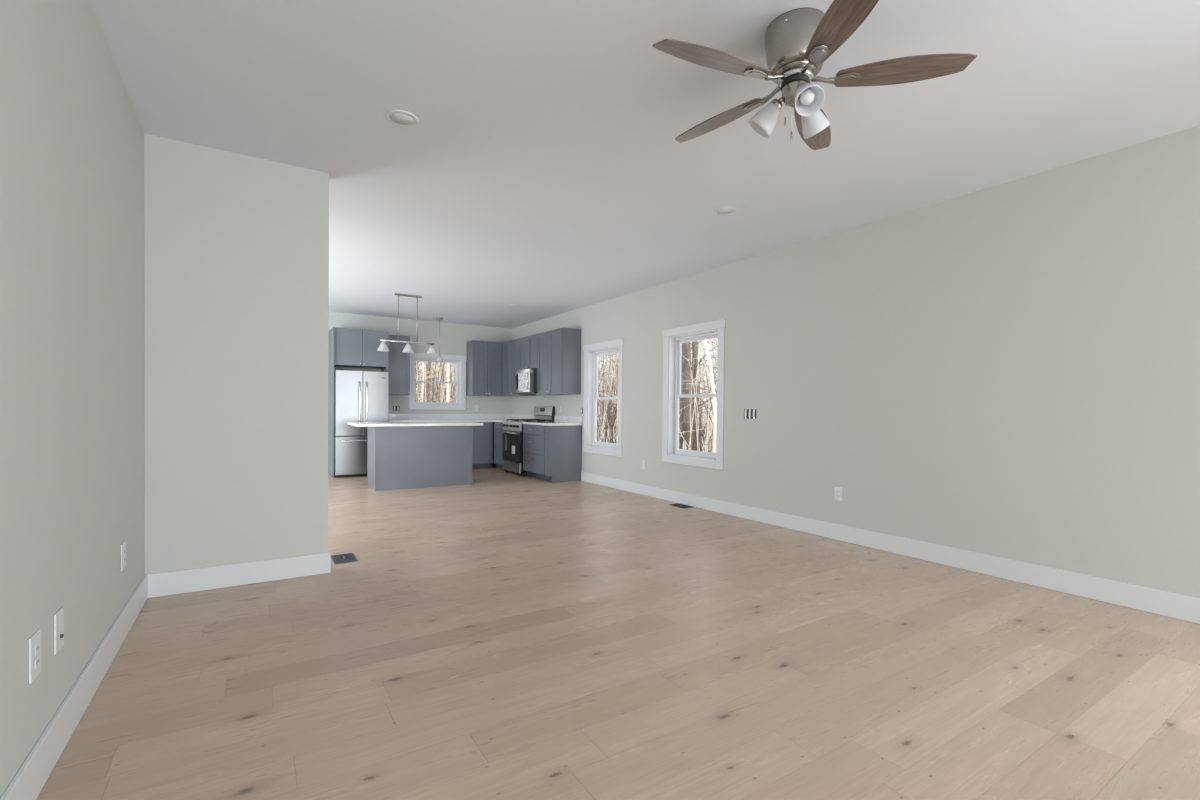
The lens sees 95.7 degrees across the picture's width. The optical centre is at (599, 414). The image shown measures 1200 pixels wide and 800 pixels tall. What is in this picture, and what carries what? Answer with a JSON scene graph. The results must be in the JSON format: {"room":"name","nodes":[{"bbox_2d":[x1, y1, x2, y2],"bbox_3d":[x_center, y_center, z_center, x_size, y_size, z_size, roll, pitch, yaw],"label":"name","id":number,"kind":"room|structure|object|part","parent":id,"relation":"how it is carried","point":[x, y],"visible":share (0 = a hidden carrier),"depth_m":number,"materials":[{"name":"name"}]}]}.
{"room":"empty living room","nodes":[
{"label":"empty living room","id":0,"kind":"room"},
{"bbox_2d":[0,0,144,797],"bbox_3d":[-0.051,-0.204,-1.056,0.120,2.746,10.280,0,1,-32],"label":"wall","id":1,"kind":"structure","parent":0,"point":[72,362],"depth_m":1.83,"materials":[{"name":"grey paint"}]},
{"bbox_2d":[29,628,40,683],"bbox_3d":[-1.669,0.712,1.606,0.009,0.132,0.092,0,1,-32],"label":"wall outlet","id":2,"kind":"object","parent":1,"relation":"attached to","point":[35,640],"visible":1,"depth_m":1.59,"materials":[{"name":"white plastic"}]},
{"bbox_2d":[35,642,38,655],"bbox_3d":[-1.667,0.692,1.607,0.002,0.029,0.034,0,1,-32],"label":"socket","id":3,"kind":"object","parent":2,"relation":"attached to","point":[36,643],"depth_m":1.61,"materials":[{"name":"grey plastic"}]},
{"bbox_2d":[35,655,38,668],"bbox_3d":[-1.667,0.732,1.608,0.002,0.029,0.034,0,1,-32],"label":"socket","id":4,"kind":"object","parent":2,"relation":"attached to","point":[36,656],"depth_m":1.61,"materials":[{"name":"grey plastic"}]},
{"bbox_2d":[54,607,63,654],"bbox_3d":[-1.793,0.715,1.803,0.011,0.130,0.088,0,1,-32],"label":"cable jack plate","id":5,"kind":"object","parent":1,"relation":"attached to","point":[59,616],"visible":1,"depth_m":1.79,"materials":[{"name":"white plastic"}]},
{"bbox_2d":[0,575,147,799],"bbox_3d":[0.031,1.099,-1.060,0.016,0.142,10.144,0,1,-32],"label":"baseboard","id":6,"kind":"structure","parent":1,"relation":"attached to","point":[28,782],"depth_m":1.87,"materials":[{"name":"white paint"}]},
{"bbox_2d":[121,541,125,570],"bbox_3d":[-2.357,0.697,2.686,0.009,0.130,0.090,0,1,-32],"label":"wall outlet","id":7,"kind":"object","parent":1,"relation":"attached to","point":[123,545],"visible":1,"depth_m":2.67,"materials":[{"name":"white plastic"}]},
{"bbox_2d":[144,134,330,597],"bbox_3d":[-2.303,-0.283,3.522,0.994,2.746,0.136,0,1,-32],"label":"wall","id":8,"kind":"structure","parent":0,"point":[236,246],"depth_m":3.44,"materials":[{"name":"grey paint"}]},
{"bbox_2d":[329,312,511,419],"bbox_3d":[-4.688,-0.378,9.260,6.753,2.746,0.160,0,1,-32],"label":"wall","id":9,"kind":"structure","parent":0,"point":[454,337],"depth_m":10.17,"materials":[{"name":"grey paint"}]},
{"bbox_2d":[334,327,387,368],"bbox_3d":[-4.064,-1.110,9.164,0.824,0.600,0.644,0,1,-32],"label":"upper cabinet","id":10,"kind":"object","parent":9,"relation":"attached to","point":[354,348],"visible":1,"depth_m":8.91,"materials":[{"name":"grey wood"}]},
{"bbox_3d":[-4.088,-1.105,8.817,0.405,0.588,0.020,0,1,-32],"label":"door","id":11,"kind":"part","parent":10,"relation":"part of","materials":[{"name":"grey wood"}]},
{"bbox_3d":[-3.740,-1.105,9.038,0.405,0.588,0.020,0,1,-32],"label":"door","id":12,"kind":"part","parent":10,"relation":"part of","materials":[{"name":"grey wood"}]},
{"bbox_2d":[381,334,409,394],"bbox_3d":[-3.614,-0.877,9.613,0.414,1.040,0.381,0,1,-32],"label":"upper cabinet","id":13,"kind":"object","parent":9,"relation":"attached to","point":[398,368],"visible":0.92,"depth_m":9.49,"materials":[{"name":"grey wood"}]},
{"bbox_2d":[393,406,399,410],"bbox_3d":[-3.678,-0.112,9.803,0.118,0.095,0.015,0,1,-32],"label":"switch box","id":14,"kind":"object","parent":9,"relation":"attached to","point":[395,408],"visible":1,"depth_m":9.81,"materials":[{"name":"grey"}]},
{"bbox_2d":[409,353,466,409],"bbox_3d":[-3.080,-0.619,10.261,1.080,1.039,0.181,0,1,-32],"label":"window","id":15,"kind":"structure","parent":9,"relation":"in","point":[460,361],"depth_m":10.27,"materials":[{"name":"white paint"}]},
{"bbox_3d":[-3.104,-0.425,10.299,0.830,0.424,0.025,0,1,-32],"label":"sash","id":16,"kind":"part","parent":15,"relation":"part of","materials":[{"name":"clear glass"}]},
{"bbox_3d":[-3.109,-0.620,10.307,0.859,0.842,0.062,0,1,-32],"label":"frame","id":17,"kind":"part","parent":15,"relation":"part of","materials":[{"name":"white plastic"}]},
{"bbox_3d":[-3.115,-0.815,10.316,0.830,0.422,0.023,0,1,-32],"label":"sash","id":18,"kind":"part","parent":15,"relation":"part of","materials":[{"name":"clear glass"}]},
{"bbox_3d":[-3.034,-1.093,10.189,1.080,0.088,0.026,0,1,-32],"label":"head casing","id":19,"kind":"part","parent":15,"relation":"part of","materials":[{"name":"white paint"}]},
{"bbox_2d":[466,340,502,395],"bbox_3d":[-2.224,-0.887,10.497,0.606,1.036,0.381,0,1,-32],"label":"upper cabinet","id":20,"kind":"object","parent":9,"relation":"attached to","point":[484,362],"visible":1,"depth_m":10.35,"materials":[{"name":"grey wood"}]},
{"bbox_3d":[-2.273,-0.885,10.289,0.293,1.030,0.020,0,1,-32],"label":"door","id":21,"kind":"part","parent":20,"relation":"part of","materials":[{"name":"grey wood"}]},
{"bbox_3d":[-2.018,-0.885,10.451,0.299,1.030,0.020,0,1,-32],"label":"door","id":22,"kind":"part","parent":20,"relation":"part of","materials":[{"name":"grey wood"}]},
{"bbox_2d":[36,467,1199,799],"bbox_3d":[-0.228,1.184,2.398,6.913,0.120,16.574,0,1,-32],"label":"floor","id":23,"kind":"structure","parent":0,"point":[502,635],"depth_m":2.38,"materials":[{"name":"brown wood"}]},
{"bbox_2d":[328,327,334,477],"bbox_3d":[-4.429,-0.204,8.945,0.020,2.412,0.653,0,1,-32],"label":"panel","id":24,"kind":"object","parent":23,"relation":"on","point":[332,330],"visible":0.93,"depth_m":8.83,"materials":[{"name":"grey wood"}]},
{"bbox_2d":[331,553,357,563],"bbox_3d":[-1.934,1.080,4.100,0.158,0.011,0.245,0,1,-32],"label":"floor vent","id":25,"kind":"object","parent":23,"relation":"in","point":[349,557],"visible":0.94,"depth_m":4.09,"materials":[{"name":"grey metal"}]},
{"bbox_2d":[333,554,354,562],"bbox_3d":[-1.934,1.083,4.100,0.130,0.003,0.207,0,1,-32],"label":"grille","id":26,"kind":"object","parent":25,"relation":"attached to","point":[341,558],"depth_m":4.09,"materials":[{"name":"grey metal"}]},
{"bbox_2d":[334,369,388,477],"bbox_3d":[-4.030,0.133,9.096,0.800,1.739,0.812,0,1,-32],"label":"refrigerator","id":27,"kind":"object","parent":23,"relation":"on","point":[359,396],"visible":0.65,"depth_m":8.75,"materials":[{"name":"grey metal"}]},
{"bbox_3d":[-4.035,-0.189,8.732,0.395,1.050,0.070,0,1,-32],"label":"door","id":28,"kind":"part","parent":27,"relation":"part of","materials":[{"name":"silver metal"}]},
{"bbox_3d":[-3.874,0.653,8.850,0.796,0.610,0.070,0,1,-32],"label":"freezer drawer","id":29,"kind":"part","parent":27,"relation":"part of","materials":[{"name":"silver metal"}]},
{"bbox_3d":[-3.836,0.417,8.791,0.684,0.025,0.083,0,1,-32],"label":"handle","id":30,"kind":"part","parent":27,"relation":"part of","materials":[{"name":"silver metal"}]},
{"bbox_3d":[-3.876,-0.190,8.757,0.025,0.714,0.082,0,1,-32],"label":"handle","id":31,"kind":"part","parent":27,"relation":"part of","materials":[{"name":"silver metal"}]},
{"bbox_3d":[-3.787,-0.190,8.814,0.025,0.714,0.082,0,1,-32],"label":"handle","id":32,"kind":"part","parent":27,"relation":"part of","materials":[{"name":"silver metal"}]},
{"bbox_3d":[-3.697,-0.188,8.947,0.395,1.050,0.070,0,1,-32],"label":"door","id":33,"kind":"part","parent":27,"relation":"part of","materials":[{"name":"silver metal"}]},
{"bbox_2d":[367,426,472,490],"bbox_3d":[-2.647,0.593,7.995,1.360,0.875,0.652,0,1,-32],"label":"kitchen island","id":34,"kind":"object","parent":23,"relation":"on","point":[398,457],"visible":0.96,"depth_m":7.69,"materials":[{"name":"grey wood"}]},
{"bbox_3d":[-3.201,0.592,7.612,0.014,0.875,0.600,0,1,-32],"label":"panel","id":35,"kind":"part","parent":34,"relation":"part of","materials":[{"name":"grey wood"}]},
{"bbox_2d":[347,422,482,426],"bbox_3d":[-2.727,0.134,8.047,1.740,0.037,0.920,0,1,-32],"label":"island countertop","id":36,"kind":"structure","parent":34,"relation":"on","point":[357,424],"depth_m":7.73,"materials":[{"name":"white stone"}]},
{"bbox_3d":[-2.065,0.594,8.335,0.014,0.875,0.600,0,1,-32],"label":"panel","id":37,"kind":"part","parent":34,"relation":"part of","materials":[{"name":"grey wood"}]},
{"bbox_2d":[472,422,492,468],"bbox_3d":[-2.336,0.566,10.295,0.434,0.875,0.644,0,1,-32],"label":"base cabinet","id":38,"kind":"object","parent":23,"relation":"on","point":[482,435],"visible":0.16,"depth_m":10.08,"materials":[{"name":"grey wood"}]},
{"bbox_2d":[491,422,503,469],"bbox_3d":[-1.768,0.571,10.358,0.644,0.875,1.144,0,1,-32],"label":"base cabinet","id":39,"kind":"object","parent":23,"relation":"on","point":[497,426],"visible":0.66,"depth_m":10.03,"materials":[{"name":"grey wood"}]},
{"bbox_2d":[388,414,533,422],"bbox_3d":[-2.543,0.062,9.857,2.490,0.137,1.147,0,1,-32],"label":"countertop","id":40,"kind":"structure","parent":39,"relation":"on","point":[392,417],"depth_m":10.16,"materials":[{"name":"white stone"}]},
{"bbox_3d":[-1.833,0.229,9.938,0.020,0.164,0.505,0,1,-32],"label":"drawer","id":41,"kind":"part","parent":39,"relation":"part of","materials":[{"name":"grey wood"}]},
{"bbox_3d":[-1.837,0.611,9.943,0.020,0.579,0.505,0,1,-32],"label":"door","id":42,"kind":"part","parent":39,"relation":"part of","materials":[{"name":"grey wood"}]},
{"bbox_2d":[500,406,554,475],"bbox_3d":[-1.290,0.432,9.524,0.717,1.182,0.756,0,1,-32],"label":"range","id":43,"kind":"object","parent":23,"relation":"on","point":[512,430],"visible":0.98,"depth_m":9.38,"materials":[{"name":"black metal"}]},
{"bbox_3d":[-1.527,0.542,9.376,0.031,0.520,0.752,0,1,-32],"label":"oven door","id":44,"kind":"part","parent":43,"relation":"part of","materials":[{"name":"black glass"}]},
{"bbox_3d":[-1.528,0.890,9.382,0.028,0.163,0.752,0,1,-32],"label":"storage drawer","id":45,"kind":"part","parent":43,"relation":"part of","materials":[{"name":"silver metal"}]},
{"bbox_3d":[-1.513,0.194,9.378,0.072,0.156,0.754,0,1,-32],"label":"control panel","id":46,"kind":"part","parent":43,"relation":"part of","materials":[{"name":"silver metal"}]},
{"bbox_2d":[508,420,551,421],"bbox_3d":[-1.253,0.113,9.542,0.538,0.012,0.750,0,1,-32],"label":"cooktop","id":47,"kind":"object","parent":43,"relation":"in","point":[508,420],"depth_m":9.26,"materials":[{"name":"black metal"}]},
{"bbox_2d":[523,424,581,482],"bbox_3d":[-0.804,0.599,8.842,0.644,0.875,0.910,0,1,-32],"label":"base cabinet","id":48,"kind":"object","parent":23,"relation":"on","point":[552,454],"visible":0.99,"depth_m":8.52,"materials":[{"name":"grey wood"}]},
{"bbox_3d":[-1.069,0.776,8.736,0.020,0.294,0.783,0,1,-32],"label":"drawer","id":49,"kind":"part","parent":48,"relation":"part of","materials":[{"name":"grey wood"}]},
{"bbox_3d":[-1.066,0.471,8.732,0.020,0.294,0.783,0,1,-32],"label":"drawer","id":50,"kind":"part","parent":48,"relation":"part of","materials":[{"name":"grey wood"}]},
{"bbox_3d":[-1.064,0.241,8.729,0.020,0.144,0.783,0,1,-32],"label":"drawer","id":51,"kind":"part","parent":48,"relation":"part of","materials":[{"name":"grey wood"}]},
{"bbox_2d":[522,416,581,425],"bbox_3d":[-0.790,0.091,8.837,0.627,0.137,0.914,0,1,-32],"label":"countertop","id":52,"kind":"structure","parent":48,"relation":"on","point":[558,420],"depth_m":8.76,"materials":[{"name":"white stone"}]},
{"bbox_2d":[669,503,691,507],"bbox_3d":[0.964,1.078,6.454,0.150,0.011,0.270,0,1,-32],"label":"floor vent","id":53,"kind":"object","parent":23,"relation":"in","point":[676,504],"visible":1,"depth_m":6.46,"materials":[{"name":"brown metal"}]},
{"bbox_2d":[671,504,689,507],"bbox_3d":[0.964,1.081,6.454,0.122,0.003,0.230,0,1,-32],"label":"grille","id":54,"kind":"object","parent":53,"relation":"attached to","point":[677,505],"depth_m":6.46,"materials":[{"name":"brown metal"}]},
{"bbox_2d":[90,0,1199,328],"bbox_3d":[-0.201,-1.722,2.362,6.913,0.200,16.574,0,1,-32],"label":"ceiling","id":55,"kind":"structure","parent":0,"point":[543,170],"depth_m":2.96,"materials":[{"name":"white paint"}]},
{"bbox_2d":[385,110,418,126],"bbox_3d":[-1.093,-1.634,2.997,0.174,0.007,0.174,0,1,-32],"label":"recessed light","id":56,"kind":"object","parent":55,"relation":"in","point":[403,118],"visible":1,"depth_m":2.99,"materials":[{"name":"white plastic"}]},
{"bbox_2d":[377,293,436,353],"bbox_3d":[-2.739,-1.300,7.752,0.837,0.825,0.167,0,1,-32],"label":"chandelier","id":57,"kind":"object","parent":55,"relation":"hanging from","point":[398,294],"visible":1,"depth_m":7.74,"materials":[{"name":"silver metal"}]},
{"bbox_3d":[-2.852,-1.369,7.679,0.020,0.646,0.020,0,1,-32],"label":"rod","id":58,"kind":"part","parent":57,"relation":"part of","materials":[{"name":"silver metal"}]},
{"bbox_3d":[-2.633,-1.368,7.818,0.020,0.646,0.020,0,1,-32],"label":"rod","id":59,"kind":"part","parent":57,"relation":"part of","materials":[{"name":"silver metal"}]},
{"bbox_2d":[435,317,442,360],"bbox_3d":[-2.887,-1.349,9.755,0.152,0.780,0.152,0,1,-32],"label":"pendant lamp","id":60,"kind":"object","parent":55,"relation":"hanging from","point":[437,318],"visible":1,"depth_m":9.75,"materials":[{"name":"silver metal"}]},
{"bbox_3d":[-2.887,-1.398,9.754,0.007,0.636,0.007,1,1,35],"label":"rod","id":61,"kind":"part","parent":60,"relation":"part of","materials":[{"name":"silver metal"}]},
{"bbox_2d":[715,207,736,214],"bbox_3d":[1.005,-1.631,4.343,0.174,0.007,0.174,0,1,-32],"label":"recessed light","id":62,"kind":"object","parent":55,"relation":"in","point":[722,210],"visible":1,"depth_m":4.33,"materials":[{"name":"white plastic"}]},
{"bbox_2d":[652,0,976,149],"bbox_3d":[0.776,-1.381,2.295,1.246,0.460,1.223,0,1,-32],"label":"ceiling fan","id":63,"kind":"object","parent":55,"relation":"hanging from","point":[798,42],"visible":1,"depth_m":2.17,"materials":[{"name":"brown wood"}]},
{"bbox_3d":[0.441,-1.385,2.113,0.503,0.006,0.136,0,12,-22],"label":"blade","id":64,"kind":"part","parent":63,"relation":"part of","materials":[{"name":"brown wood"}]},
{"bbox_3d":[0.553,-1.389,2.578,0.136,0.006,0.503,-14,10,-39],"label":"blade","id":65,"kind":"part","parent":63,"relation":"part of","materials":[{"name":"brown wood"}]},
{"bbox_3d":[0.704,-1.260,2.328,0.132,0.135,0.113,1,1,28],"label":"lamp shade","id":66,"kind":"part","parent":63,"relation":"part of","materials":[{"name":"white glass"}]},
{"bbox_3d":[0.820,-1.268,2.156,0.055,0.076,0.072,1,1,-2],"label":"bulb","id":67,"kind":"part","parent":63,"relation":"part of","materials":[{"name":"white glass"}]},
{"bbox_3d":[0.821,-1.257,2.145,0.113,0.135,0.132,1,1,-2],"label":"lamp shade","id":68,"kind":"part","parent":63,"relation":"part of","materials":[{"name":"white glass"}]},
{"bbox_3d":[1.029,-1.385,2.615,0.136,0.006,0.503,-12,-6,31],"label":"blade","id":69,"kind":"part","parent":63,"relation":"part of","materials":[{"name":"brown wood"}]},
{"bbox_3d":[0.921,-1.258,2.337,0.132,0.135,0.113,0,1,-32],"label":"lamp shade","id":70,"kind":"part","parent":63,"relation":"part of","materials":[{"name":"white glass"}]},
{"bbox_3d":[0.848,-1.377,1.863,0.136,0.006,0.503,12,0,-5],"label":"blade","id":71,"kind":"part","parent":63,"relation":"part of","materials":[{"name":"brown wood"}]},
{"bbox_3d":[1.211,-1.378,2.173,0.503,0.006,0.136,1,-10,14],"label":"blade","id":72,"kind":"part","parent":63,"relation":"part of","materials":[{"name":"brown wood"}]},
{"bbox_2d":[511,125,1199,597],"bbox_3d":[2.634,-0.245,4.193,0.160,2.746,16.574,0,1,-32],"label":"wall","id":73,"kind":"structure","parent":0,"point":[1011,369],"depth_m":3.90,"materials":[{"name":"grey paint"}]},
{"bbox_2d":[503,338,535,395],"bbox_3d":[-1.555,-0.878,10.270,0.381,1.036,0.820,0,1,-32],"label":"upper cabinet","id":74,"kind":"object","parent":73,"relation":"attached to","point":[510,348],"visible":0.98,"depth_m":10.19,"materials":[{"name":"grey wood"}]},
{"bbox_3d":[-1.703,-0.879,10.226,0.020,1.030,0.298,0,1,-32],"label":"door","id":75,"kind":"part","parent":74,"relation":"part of","materials":[{"name":"grey wood"}]},
{"bbox_3d":[-1.541,-0.874,9.971,0.020,1.030,0.293,0,1,-32],"label":"door","id":76,"kind":"part","parent":74,"relation":"part of","materials":[{"name":"grey wood"}]},
{"bbox_2d":[519,334,537,369],"bbox_3d":[-1.127,-1.091,9.600,0.381,0.584,0.756,0,1,-32],"label":"upper cabinet","id":77,"kind":"object","parent":73,"relation":"attached to","point":[528,345],"visible":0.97,"depth_m":9.50,"materials":[{"name":"grey wood"}]},
{"bbox_3d":[-1.355,-1.095,9.679,0.020,0.578,0.371,0,1,-32],"label":"door","id":78,"kind":"part","parent":77,"relation":"part of","materials":[{"name":"grey wood"}]},
{"bbox_2d":[515,368,537,393],"bbox_3d":[-1.166,-0.586,9.583,0.459,0.422,0.750,0,1,-32],"label":"microwave","id":79,"kind":"object","parent":77,"relation":"attached to","point":[526,379],"visible":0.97,"depth_m":9.39,"materials":[{"name":"grey metal"}]},
{"bbox_3d":[-1.379,-0.587,9.569,0.002,0.270,0.515,0,1,-32],"label":"door glass","id":80,"kind":"part","parent":79,"relation":"part of","materials":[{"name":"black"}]},
{"bbox_3d":[-1.350,-0.597,9.554,0.030,0.400,0.598,0,1,-32],"label":"door","id":81,"kind":"part","parent":79,"relation":"part of","materials":[{"name":"silver metal"}]},
{"bbox_3d":[-1.152,-1.089,9.360,0.020,0.578,0.371,0,1,-32],"label":"door","id":82,"kind":"part","parent":77,"relation":"part of","materials":[{"name":"grey wood"}]},
{"bbox_2d":[537,328,580,394],"bbox_3d":[-0.694,-0.853,8.918,0.381,1.036,0.858,0,1,-32],"label":"upper cabinet","id":83,"kind":"object","parent":73,"relation":"attached to","point":[559,350],"visible":1,"depth_m":8.63,"materials":[{"name":"grey wood"}]},
{"bbox_3d":[-0.935,-0.856,9.019,0.020,1.030,0.422,0,1,-32],"label":"door","id":84,"kind":"part","parent":83,"relation":"part of","materials":[{"name":"grey wood"}]},
{"bbox_3d":[-0.705,-0.850,8.657,0.020,1.030,0.422,0,1,-32],"label":"door","id":85,"kind":"part","parent":83,"relation":"part of","materials":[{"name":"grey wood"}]},
{"bbox_2d":[583,339,623,456],"bbox_3d":[0.093,-0.248,8.157,0.181,1.671,1.070,0,1,-32],"label":"window","id":86,"kind":"structure","parent":73,"relation":"in","point":[591,351],"depth_m":8.47,"materials":[{"name":"white paint"}]},
{"bbox_3d":[0.035,-1.040,8.105,0.026,0.088,1.070,0,1,-32],"label":"head casing","id":87,"kind":"part","parent":86,"relation":"part of","materials":[{"name":"white paint"}]},
{"bbox_3d":[0.139,-0.248,8.186,0.062,1.466,0.841,0,1,-32],"label":"frame","id":88,"kind":"part","parent":86,"relation":"part of","materials":[{"name":"white plastic"}]},
{"bbox_3d":[0.125,0.094,8.184,0.025,0.720,0.780,0,1,-32],"label":"sash","id":89,"kind":"part","parent":86,"relation":"part of","materials":[{"name":"white plastic"}]},
{"bbox_3d":[0.154,-0.591,8.190,0.023,0.718,0.780,0,1,-32],"label":"sash","id":90,"kind":"part","parent":86,"relation":"part of","materials":[{"name":"white plastic"}]},
{"bbox_2d":[662,319,724,469],"bbox_3d":[1.147,-0.231,6.501,0.181,1.668,1.075,0,1,-32],"label":"window","id":91,"kind":"structure","parent":73,"relation":"in","point":[671,393],"depth_m":6.73,"materials":[{"name":"white paint"}]},
{"bbox_3d":[1.088,-1.021,6.450,0.026,0.088,1.075,0,1,-32],"label":"head casing","id":92,"kind":"part","parent":91,"relation":"part of","materials":[{"name":"white paint"}]},
{"bbox_3d":[1.192,-0.231,6.531,0.062,1.463,0.846,0,1,-32],"label":"frame","id":93,"kind":"part","parent":91,"relation":"part of","materials":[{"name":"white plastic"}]},
{"bbox_3d":[1.179,0.111,6.528,0.025,0.719,0.785,0,1,-32],"label":"sash","id":94,"kind":"part","parent":91,"relation":"part of","materials":[{"name":"white plastic"}]},
{"bbox_3d":[1.208,-0.573,6.534,0.023,0.717,0.785,0,1,-32],"label":"sash","id":95,"kind":"part","parent":91,"relation":"part of","materials":[{"name":"clear glass"}]},
{"bbox_2d":[744,409,755,418],"bbox_3d":[1.571,-0.009,5.699,0.015,0.100,0.168,0,1,-32],"label":"switch box","id":96,"kind":"object","parent":73,"relation":"attached to","point":[748,413],"visible":1,"depth_m":5.69,"materials":[{"name":"grey"}]},
{"bbox_2d":[834,487,841,500],"bbox_3d":[2.122,0.703,4.837,0.009,0.118,0.074,0,1,-32],"label":"wall outlet","id":97,"kind":"object","parent":73,"relation":"attached to","point":[838,490],"visible":1,"depth_m":4.83,"materials":[{"name":"white plastic"}]},
{"bbox_2d":[581,472,1199,623],"bbox_3d":[3.308,1.079,2.966,0.016,0.142,13.418,0,1,-32],"label":"baseboard","id":98,"kind":"structure","parent":73,"relation":"attached to","point":[1160,602],"depth_m":3.98,"materials":[{"name":"white paint"}]},
{"label":"outside","id":99,"kind":"structure","parent":0,"visible":0},
{"bbox_2d":[600,417,712,451],"bbox_3d":[2.286,1.236,42.969,130.000,0.300,150.000,0,1,-32],"label":"snowy ground","id":100,"kind":"structure","parent":99,"point":[712,417],"depth_m":26.14,"materials":[{"name":"white snow"}]},
{"bbox_2d":[416,362,444,401],"bbox_3d":[-5.010,-4.379,17.042,5.640,11.492,4.158,1,1,33],"label":"bare tree","id":101,"kind":"object","parent":100,"relation":"on","point":[426,362],"visible":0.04,"depth_m":17.05,"materials":[{"name":"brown plant"}]},
{"bbox_2d":[415,363,453,396],"bbox_3d":[-5.620,-3.604,14.747,4.442,9.989,5.147,1,1,24],"label":"bare tree","id":102,"kind":"object","parent":100,"relation":"on","point":[453,363],"visible":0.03,"depth_m":15.37,"materials":[{"name":"beige plant"}]},
{"bbox_2d":[415,361,455,403],"bbox_3d":[-6.796,-1.733,27.595,16.543,5.874,25.659,0,1,-27],"label":"underbrush","id":103,"kind":"object","parent":100,"relation":"on","point":[428,386],"visible":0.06,"depth_m":18.21,"materials":[{"name":"beige plant"}]},
{"bbox_2d":[416,362,455,401],"bbox_3d":[-5.913,-5.009,20.582,3.454,12.652,5.119,0,1,-31],"label":"bare tree","id":104,"kind":"object","parent":100,"relation":"on","point":[441,389],"visible":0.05,"depth_m":20.45,"materials":[{"name":"beige plant"}]},
{"bbox_2d":[417,362,455,401],"bbox_3d":[-5.718,-4.608,17.346,4.534,11.933,3.516,1,1,3],"label":"bare tree","id":105,"kind":"object","parent":100,"relation":"on","point":[423,363],"visible":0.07,"depth_m":16.72,"materials":[{"name":"beige plant"}]},
{"bbox_2d":[446,363,449,401],"bbox_3d":[-4.476,-2.354,16.113,0.114,7.471,0.195,1,1,7],"label":"birch tree","id":106,"kind":"object","parent":100,"relation":"on","point":[448,365],"visible":0.14,"depth_m":16.05,"materials":[{"name":"white plant"}]},
{"bbox_2d":[599,354,614,436],"bbox_3d":[0.976,-3.442,30.378,3.574,9.390,2.730,1,1,5],"label":"bare tree","id":107,"kind":"object","parent":100,"relation":"on","point":[610,354],"visible":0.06,"depth_m":30.28,"materials":[{"name":"beige plant"}]},
{"bbox_2d":[600,355,613,424],"bbox_3d":[0.139,-3.964,33.028,3.746,10.354,5.082,1,1,26],"label":"bare tree","id":108,"kind":"object","parent":100,"relation":"on","point":[603,355],"visible":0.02,"depth_m":32.62,"materials":[{"name":"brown plant"}]},
{"bbox_2d":[598,353,617,403],"bbox_3d":[0.549,-6.259,20.432,6.182,15.279,4.171,0,1,-9],"label":"bare tree","id":109,"kind":"object","parent":100,"relation":"on","point":[616,362],"visible":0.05,"depth_m":20.37,"materials":[{"name":"beige plant"}]},
{"bbox_2d":[597,339,717,451],"bbox_3d":[5.461,-1.879,47.826,24.832,5.890,72.324,0,1,-6],"label":"underbrush","id":110,"kind":"object","parent":100,"relation":"on","point":[612,425],"visible":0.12,"depth_m":19.52,"materials":[{"name":"beige plant"}]},
{"bbox_2d":[679,340,708,425],"bbox_3d":[3.966,-6.448,26.954,4.334,15.562,4.506,1,1,1],"label":"bare tree","id":111,"kind":"object","parent":100,"relation":"on","point":[707,340],"visible":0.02,"depth_m":27.18,"materials":[{"name":"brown plant"}]},
{"bbox_2d":[679,341,714,448],"bbox_3d":[2.425,-3.433,17.194,3.314,9.739,3.564,1,1,25],"label":"bare tree","id":112,"kind":"object","parent":100,"relation":"on","point":[683,391],"visible":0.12,"depth_m":17.18,"materials":[{"name":"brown plant"}]},
{"bbox_2d":[679,349,714,413],"bbox_3d":[4.641,-3.555,26.804,4.799,9.778,3.538,1,1,-2],"label":"bare tree","id":113,"kind":"object","parent":100,"relation":"on","point":[700,349],"visible":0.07,"depth_m":27.06,"materials":[{"name":"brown plant"}]},
{"bbox_2d":[679,340,716,450],"bbox_3d":[2.997,-6.409,16.726,4.378,15.723,4.553,1,1,12],"label":"bare tree","id":114,"kind":"object","parent":100,"relation":"on","point":[688,400],"visible":0.06,"depth_m":16.47,"materials":[{"name":"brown plant"}]},
{"bbox_2d":[681,341,716,450],"bbox_3d":[2.809,-5.057,16.696,3.389,13.003,4.625,0,1,-16],"label":"bare tree","id":115,"kind":"object","parent":100,"relation":"on","point":[695,349],"visible":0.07,"depth_m":16.64,"materials":[{"name":"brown plant"}]},
{"bbox_2d":[681,357,716,393],"bbox_3d":[4.164,-5.538,14.727,4.779,14.047,5.140,1,1,16],"label":"bare tree","id":116,"kind":"object","parent":100,"relation":"on","point":[715,357],"visible":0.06,"depth_m":15.78,"materials":[{"name":"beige plant"}]},
{"bbox_2d":[681,343,716,391],"bbox_3d":[4.533,-4.081,19.061,5.682,11.026,4.903,1,1,10],"label":"bare tree","id":117,"kind":"object","parent":100,"relation":"on","point":[707,343],"visible":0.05,"depth_m":19.29,"materials":[{"name":"beige plant"}]},
{"bbox_2d":[691,339,716,399],"bbox_3d":[6.630,-4.168,29.933,5.650,10.964,4.876,1,1,14],"label":"bare tree","id":118,"kind":"object","parent":100,"relation":"on","point":[714,339],"visible":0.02,"depth_m":30.25,"materials":[{"name":"beige plant"}]},
{"bbox_2d":[703,340,716,452],"bbox_3d":[1.731,-2.869,13.613,2.744,8.683,0.155,1,1,40],"label":"birch tree","id":119,"kind":"object","parent":100,"relation":"on","point":[704,341],"visible":0.32,"depth_m":12.78,"materials":[{"name":"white plant"}]}
]}

